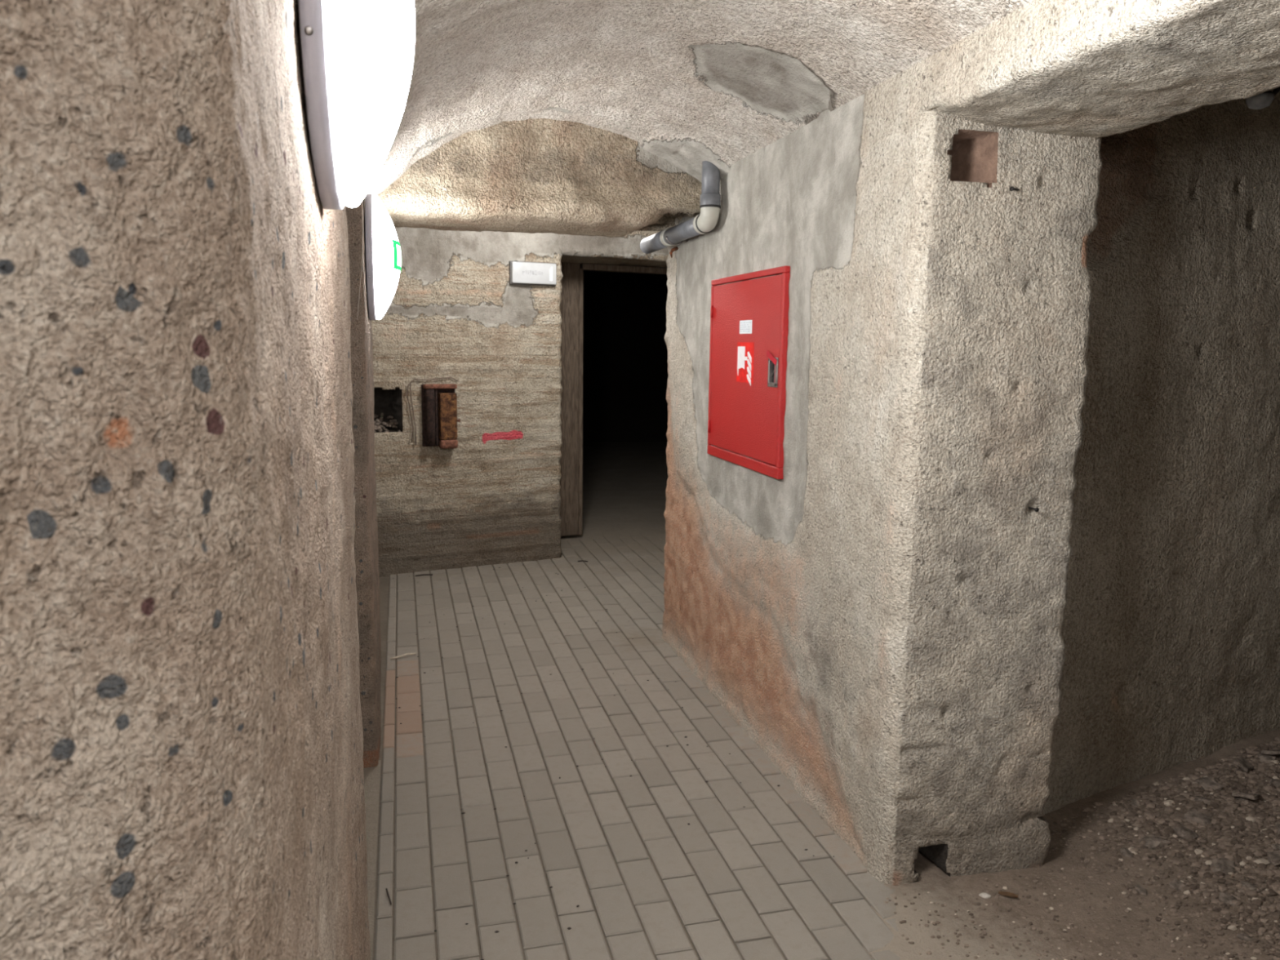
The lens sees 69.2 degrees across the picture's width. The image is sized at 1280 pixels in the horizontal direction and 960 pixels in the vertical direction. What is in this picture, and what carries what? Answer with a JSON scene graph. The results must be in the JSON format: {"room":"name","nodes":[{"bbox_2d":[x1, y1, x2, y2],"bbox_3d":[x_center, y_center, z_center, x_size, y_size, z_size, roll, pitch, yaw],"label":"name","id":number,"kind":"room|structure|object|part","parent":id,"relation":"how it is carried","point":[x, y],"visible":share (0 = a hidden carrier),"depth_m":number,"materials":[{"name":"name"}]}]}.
{"room":"underground passage","nodes":[
{"label":"underground passage","id":0,"kind":"room"},
{"bbox_2d":[0,0,381,959],"bbox_3d":[-0.599,0.071,0.951,0.524,2.630,10.100,-1,9,-14],"label":"wall","id":1,"kind":"structure","parent":0,"point":[190,638],"depth_m":0.50,"materials":[{"name":"paint"}]},
{"bbox_2d":[297,0,415,209],"bbox_3d":[-0.330,-0.556,1.115,0.116,0.448,0.448,-1,9,-14],"label":"wall lamp","id":2,"kind":"object","parent":1,"relation":"attached to","point":[357,55],"visible":1,"depth_m":0.99,"materials":[{"name":"plastic"}]},
{"bbox_2d":[356,198,364,319],"bbox_3d":[-0.912,-0.722,3.035,0.037,0.390,0.006,-3,9,-24],"label":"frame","id":3,"kind":"object","parent":1,"relation":"hanging from","point":[364,198],"visible":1,"depth_m":3.03,"materials":[{"name":"brown metal"}]},
{"bbox_2d":[364,193,401,319],"bbox_3d":[-0.934,-0.810,3.395,0.120,0.448,0.448,-1,9,-14],"label":"wall lamp","id":4,"kind":"object","parent":1,"relation":"attached to","point":[383,248],"visible":1,"depth_m":3.24,"materials":[{"name":"plastic"}]},
{"bbox_3d":[-0.874,-0.813,3.377,0.010,0.074,0.135,-1,8,-9],"label":"sticker panel","id":5,"kind":"part","parent":4,"relation":"part of","materials":[{"name":"green plastic"}]},
{"bbox_2d":[371,237,563,577],"bbox_3d":[-1.300,-0.501,6.402,1.397,2.170,0.693,-4,9,-27],"label":"wall","id":6,"kind":"structure","parent":0,"point":[454,311],"depth_m":6.12,"materials":[{"name":"paint"}]},
{"bbox_2d":[373,412,400,432],"bbox_3d":[-1.666,-0.363,5.989,0.210,0.130,0.228,-4,9,-28],"label":"rubble","id":7,"kind":"object","parent":6,"relation":"in","point":[379,428],"visible":0.74,"depth_m":5.98,"materials":[{"name":"grey stone"}]},
{"bbox_2d":[406,383,413,442],"bbox_3d":[-1.469,-0.427,5.929,0.039,0.377,0.014,-5,10,-37],"label":"wire","id":8,"kind":"object","parent":6,"relation":"attached to","point":[408,384],"visible":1,"depth_m":5.93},
{"bbox_2d":[421,383,460,448],"bbox_3d":[-1.282,-0.412,6.003,0.239,0.414,0.107,-4,9,-27],"label":"meter box","id":9,"kind":"object","parent":6,"relation":"attached to","point":[438,401],"visible":1,"depth_m":5.97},
{"bbox_2d":[409,377,457,445],"bbox_3d":[-1.330,-0.447,6.005,0.318,0.438,0.013,-4,9,-29],"label":"wire","id":10,"kind":"object","parent":9,"relation":"attached to","point":[445,377],"visible":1,"depth_m":5.95,"materials":[{"name":"grey metal"}]},
{"bbox_3d":[-1.318,-0.406,5.992,0.015,0.360,0.050,-4,9,-27],"label":"rail","id":11,"kind":"part","parent":9,"relation":"part of","materials":[{"name":"black metal"}]},
{"bbox_2d":[508,260,556,285],"bbox_3d":[-0.710,-1.374,6.175,0.324,0.150,0.066,-4,9,-27],"label":"emergency light","id":12,"kind":"object","parent":6,"relation":"attached to","point":[521,273],"visible":1,"depth_m":6.14,"materials":[{"name":"grey plastic"}]},
{"bbox_2d":[521,270,542,275],"bbox_3d":[-0.711,-1.370,6.140,0.147,0.035,0.001,-4,9,-27],"label":"print","id":13,"kind":"object","parent":12,"relation":"attached to","point":[524,273],"depth_m":6.14},
{"bbox_2d":[560,262,666,536],"bbox_3d":[-0.217,-0.621,7.282,1.360,2.080,0.105,-4,9,-27],"label":"door frame","id":14,"kind":"structure","parent":6,"relation":"in","point":[572,281],"depth_m":7.09,"materials":[{"name":"brown wood"}]},
{"bbox_2d":[394,226,668,267],"bbox_3d":[-0.213,-1.843,6.760,3.800,0.511,0.700,-4,9,-27],"label":"wall","id":15,"kind":"structure","parent":0,"point":[625,250],"depth_m":6.32,"materials":[{"name":"paint"}]},
{"bbox_2d":[377,118,702,237],"bbox_3d":[-0.507,-1.391,3.987,1.661,0.612,0.606,-1,9,-14],"label":"cross beam","id":16,"kind":"structure","parent":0,"point":[532,175],"depth_m":3.78,"materials":[{"name":"paint"}]},
{"bbox_2d":[582,266,668,442],"bbox_3d":[-0.557,-1.325,10.525,4.800,2.630,7.179,-1,9,-14],"label":"wall","id":17,"kind":"structure","parent":0,"point":[625,375],"depth_m":14.27,"materials":[{"name":"paint"}]},
{"bbox_2d":[363,441,900,959],"bbox_3d":[0.567,0.744,5.425,5.250,0.035,18.100,-1,9,-14],"label":"floor","id":18,"kind":"structure","parent":0,"point":[539,928],"depth_m":3.16,"materials":[{"name":"tile"}]},
{"bbox_2d":[386,888,391,904],"bbox_3d":[-0.685,1.133,2.528,0.004,0.006,0.077,-3,9,-24],"label":"twig","id":19,"kind":"object","parent":18,"relation":"on","point":[388,894],"visible":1,"depth_m":2.52,"materials":[{"name":"wood"}]},
{"bbox_2d":[390,653,416,659],"bbox_3d":[-1.135,0.843,4.451,0.128,0.015,0.014,-5,10,-36],"label":"stick","id":20,"kind":"object","parent":18,"relation":"on","point":[406,654],"visible":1,"depth_m":4.45,"materials":[{"name":"beige wood"}]},
{"bbox_2d":[415,573,432,576],"bbox_3d":[-1.400,0.615,6.014,0.111,0.011,0.011,-2,9,-20],"label":"twig","id":21,"kind":"object","parent":18,"relation":"on","point":[422,574],"visible":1,"depth_m":6.02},
{"bbox_2d":[392,564,834,959],"bbox_3d":[-0.482,0.879,4.310,1.312,0.004,4.222,-1,9,-14],"label":"crumbs","id":22,"kind":"object","parent":18,"relation":"on","point":[516,862],"visible":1,"depth_m":3.46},
{"bbox_2d":[364,0,1033,198],"bbox_3d":[0.526,-0.633,0.016,1.676,0.580,7.952,-1,9,-14],"label":"ceiling","id":23,"kind":"structure","parent":0,"point":[718,82],"depth_m":2.76,"materials":[{"name":"paint"}]},
{"bbox_2d":[662,61,1102,885],"bbox_3d":[1.420,-0.325,3.841,2.133,2.630,2.476,-1,9,-14],"label":"wall","id":24,"kind":"structure","parent":0,"point":[882,617],"depth_m":2.60,"materials":[{"name":"paint"}]},
{"bbox_2d":[669,246,678,257],"bbox_3d":[0.160,-1.078,4.388,0.042,0.053,0.019,4,9,19],"label":"hook","id":25,"kind":"object","parent":24,"relation":"attached to","point":[673,249],"visible":1,"depth_m":4.38,"materials":[{"name":"metal"}]},
{"bbox_2d":[640,160,720,253],"bbox_3d":[0.177,-1.236,4.166,0.107,0.352,1.023,-1,9,-14],"label":"drain pipe","id":26,"kind":"object","parent":24,"relation":"attached to","point":[704,223],"visible":0.98,"depth_m":3.74,"materials":[{"name":"grey plastic"}]},
{"bbox_2d":[693,213,705,234],"bbox_3d":[0.261,-1.053,3.812,0.083,0.083,0.045,-1,9,-14],"label":"socket","id":27,"kind":"object","parent":26,"relation":"attached to","point":[696,228],"depth_m":3.79,"materials":[{"name":"plastic"}]},
{"bbox_2d":[700,192,720,205],"bbox_3d":[0.282,-1.121,3.721,0.082,0.047,0.082,-1,9,-14],"label":"socket","id":28,"kind":"object","parent":26,"relation":"attached to","point":[706,198],"depth_m":3.69,"materials":[{"name":"grey plastic"}]},
{"bbox_2d":[707,266,790,479],"bbox_3d":[0.421,-0.419,3.567,0.085,0.730,0.772,-1,9,-14],"label":"cabinet","id":29,"kind":"object","parent":24,"relation":"attached to","point":[749,318],"visible":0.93,"depth_m":3.47,"materials":[{"name":"red metal"}]},
{"bbox_2d":[740,322,750,331],"bbox_3d":[0.399,-0.578,3.507,0.001,0.034,0.110,-1,9,-14],"label":"print","id":30,"kind":"object","parent":29,"relation":"attached to","point":[744,326],"depth_m":3.51,"materials":[{"name":"white paper"}]},
{"bbox_3d":[0.473,-0.378,3.258,0.019,0.104,0.084,-1,9,-14],"label":"lock frame","id":31,"kind":"part","parent":29,"relation":"part of","materials":[{"name":"metal"}]},
{"bbox_2d":[1008,186,1019,191],"bbox_3d":[0.959,-0.741,2.371,0.012,0.012,0.047,8,11,42],"label":"nail","id":32,"kind":"object","parent":24,"relation":"attached to","point":[1011,188],"visible":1,"depth_m":2.36,"materials":[{"name":"brown metal"}]},
{"bbox_2d":[1028,506,1039,511],"bbox_3d":[1.067,0.077,2.521,0.012,0.013,0.055,1,8,1],"label":"nail","id":33,"kind":"object","parent":24,"relation":"attached to","point":[1037,509],"visible":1,"depth_m":2.50,"materials":[{"name":"brown metal"}]},
{"bbox_2d":[919,0,1279,138],"bbox_3d":[1.203,-1.021,1.438,0.552,0.565,1.952,-1,9,-14],"label":"lintel","id":34,"kind":"object","parent":24,"relation":"on","point":[1093,68],"visible":0.96,"depth_m":1.91,"materials":[{"name":"paint"}]},
{"bbox_2d":[862,729,1279,959],"bbox_3d":[2.320,1.275,1.549,3.400,0.121,4.650,-1,9,-14],"label":"floor","id":35,"kind":"structure","parent":0,"point":[948,889],"depth_m":2.52,"materials":[{"name":"brown soil"}]},
{"bbox_2d":[978,892,991,898],"bbox_3d":[0.950,1.145,2.555,0.018,0.014,0.028,-7,11,-43],"label":"pebble","id":36,"kind":"object","parent":35,"relation":"on","point":[984,895],"visible":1,"depth_m":2.55,"materials":[{"name":"white stone"}]},
{"bbox_2d":[997,891,1017,897],"bbox_3d":[1.012,1.141,2.552,0.052,0.014,0.024,7,10,37],"label":"dry leaf","id":37,"kind":"object","parent":35,"relation":"on","point":[1004,893],"visible":1,"depth_m":2.56,"materials":[{"name":"brown plant"}]},
{"bbox_2d":[884,736,1279,959],"bbox_3d":[1.768,1.109,2.580,2.221,0.116,1.474,-1,9,-14],"label":"gravel","id":38,"kind":"object","parent":35,"relation":"on","point":[1228,838],"visible":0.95,"depth_m":2.75,"materials":[{"name":"gravel"}]},
{"bbox_2d":[1138,834,1170,849],"bbox_3d":[1.548,1.093,2.801,0.080,0.032,0.053,-1,9,-15],"label":"rubble stone","id":39,"kind":"object","parent":38,"relation":"on","point":[1153,842],"visible":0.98,"depth_m":2.78,"materials":[{"name":"grey stone"}]},
{"bbox_2d":[1168,879,1185,890],"bbox_3d":[1.498,1.131,2.588,0.040,0.018,0.032,-2,9,-20],"label":"rubble stone","id":40,"kind":"object","parent":38,"relation":"on","point":[1176,884],"visible":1,"depth_m":2.58,"materials":[{"name":"grey stone"}]},
{"bbox_2d":[1173,825,1198,839],"bbox_3d":[1.670,1.079,2.837,0.066,0.046,0.071,1,8,4],"label":"rubble stone","id":41,"kind":"object","parent":38,"relation":"on","point":[1184,833],"visible":0.96,"depth_m":2.81,"materials":[{"name":"grey stone"}]},
{"bbox_2d":[1183,809,1212,825],"bbox_3d":[1.756,1.066,2.908,0.058,0.035,0.085,-7,11,-43],"label":"rubble stone","id":42,"kind":"object","parent":38,"relation":"on","point":[1198,817],"visible":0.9,"depth_m":2.90,"materials":[{"name":"grey stone"}]},
{"bbox_2d":[1192,795,1211,804],"bbox_3d":[1.832,1.044,3.023,0.055,0.022,0.037,1,8,3],"label":"rubble stone","id":43,"kind":"object","parent":38,"relation":"on","point":[1201,798],"visible":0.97,"depth_m":3.02,"materials":[{"name":"grey stone"}]},
{"bbox_2d":[1195,777,1223,791],"bbox_3d":[1.907,1.022,3.118,0.061,0.034,0.083,0,8,-3],"label":"rubble stone","id":44,"kind":"object","parent":38,"relation":"on","point":[1205,782],"visible":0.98,"depth_m":3.10,"materials":[{"name":"grey stone"}]},
{"bbox_2d":[1210,857,1235,875],"bbox_3d":[1.676,1.109,2.666,0.066,0.028,0.066,4,9,20],"label":"rubble stone","id":45,"kind":"object","parent":38,"relation":"on","point":[1225,866],"visible":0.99,"depth_m":2.65,"materials":[{"name":"grey stone"}]},
{"bbox_2d":[1218,892,1237,906],"bbox_3d":[1.591,1.136,2.510,0.050,0.020,0.040,4,9,19],"label":"rubble stone","id":46,"kind":"object","parent":38,"relation":"on","point":[1225,898],"visible":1,"depth_m":2.50,"materials":[{"name":"grey stone"}]},
{"bbox_2d":[1232,756,1253,772],"bbox_3d":[2.091,0.986,3.215,0.096,0.037,0.053,-6,11,-41],"label":"shard","id":47,"kind":"object","parent":38,"relation":"on","point":[1240,762],"visible":1,"depth_m":3.20},
{"bbox_2d":[1234,796,1253,800],"bbox_3d":[1.966,1.037,3.024,0.043,0.023,0.049,-7,11,-41],"label":"rubble stone","id":48,"kind":"object","parent":38,"relation":"on","point":[1235,797],"visible":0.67,"depth_m":3.01,"materials":[{"name":"grey stone"}]},
{"bbox_2d":[1231,791,1260,799],"bbox_3d":[1.960,1.023,3.010,0.075,0.033,0.057,9,11,43],"label":"shard","id":49,"kind":"object","parent":38,"relation":"on","point":[1249,796],"visible":1,"depth_m":2.99},
{"bbox_2d":[1240,880,1261,892],"bbox_3d":[1.679,1.128,2.566,0.048,0.025,0.042,2,8,5],"label":"rubble stone","id":50,"kind":"object","parent":38,"relation":"on","point":[1251,886],"visible":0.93,"depth_m":2.56,"materials":[{"name":"grey stone"}]},
{"bbox_2d":[1257,752,1276,765],"bbox_3d":[2.207,0.982,3.266,0.084,0.031,0.057,-7,12,-44],"label":"rubble stone","id":51,"kind":"object","parent":38,"relation":"on","point":[1264,757],"visible":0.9,"depth_m":3.26,"materials":[{"name":"beige stone"}]},
{"bbox_2d":[1261,749,1279,755],"bbox_3d":[2.261,0.960,3.279,0.137,0.048,0.063,-4,9,-28],"label":"shard","id":52,"kind":"object","parent":38,"relation":"on","point":[1273,752],"visible":1,"depth_m":3.25},
{"bbox_2d":[1268,778,1279,786],"bbox_3d":[2.135,1.016,3.097,0.061,0.030,0.042,4,9,24],"label":"rubble stone","id":53,"kind":"object","parent":38,"relation":"on","point":[1275,782],"visible":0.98,"depth_m":3.09,"materials":[{"name":"grey stone"}]},
{"bbox_2d":[1271,844,1279,849],"bbox_3d":[1.885,1.088,2.750,0.028,0.019,0.040,4,9,20],"label":"rubble stone","id":54,"kind":"object","parent":38,"relation":"on","point":[1276,846],"visible":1,"depth_m":2.74,"materials":[{"name":"grey stone"}]},
{"bbox_2d":[1120,847,1133,857],"bbox_3d":[1.446,1.108,2.755,0.034,0.021,0.036,2,8,12],"label":"rubble stone","id":55,"kind":"object","parent":35,"relation":"on","point":[1125,852],"visible":1,"depth_m":2.75,"materials":[{"name":"grey stone"}]},
{"bbox_2d":[1129,799,1139,807],"bbox_3d":[1.609,1.053,3.018,0.028,0.019,0.038,-1,9,-15],"label":"rubble stone","id":56,"kind":"object","parent":35,"relation":"on","point":[1135,802],"visible":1,"depth_m":3.01,"materials":[{"name":"grey stone"}]},
{"bbox_2d":[1134,884,1147,895],"bbox_3d":[1.390,1.139,2.572,0.036,0.016,0.030,7,10,37],"label":"rubble stone","id":57,"kind":"object","parent":35,"relation":"on","point":[1139,888],"visible":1,"depth_m":2.57,"materials":[{"name":"grey stone"}]},
{"bbox_2d":[1043,88,1279,815],"bbox_3d":[2.307,-0.223,3.290,2.599,2.650,0.054,-3,9,-25],"label":"wall","id":58,"kind":"structure","parent":0,"point":[1170,628],"depth_m":3.03,"materials":[{"name":"paint"}]},
{"bbox_3d":[0.539,-1.886,5.078,5.150,0.120,18.400,-1,9,-14],"label":"ceiling slab","id":59,"kind":"structure","parent":0,"visible":0},
{"bbox_2d":[1245,86,1279,109],"bbox_3d":[1.566,-1.165,2.294,0.094,0.478,0.068,-1,9,-14],"label":"lamp","id":60,"kind":"object","parent":59,"relation":"attached to","point":[1262,100],"visible":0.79,"depth_m":2.30,"materials":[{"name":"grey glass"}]},
{"bbox_3d":[1.551,-0.945,2.323,0.062,0.034,0.062,-1,9,-14],"label":"lamp shade","id":61,"kind":"part","parent":60,"relation":"part of","materials":[{"name":"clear glass"}]},
{"bbox_3d":[1.554,-1.180,2.289,0.068,0.446,0.068,-1,9,-14],"label":"stem","id":62,"kind":"part","parent":60,"relation":"part of","materials":[{"name":"metal"}]}
]}

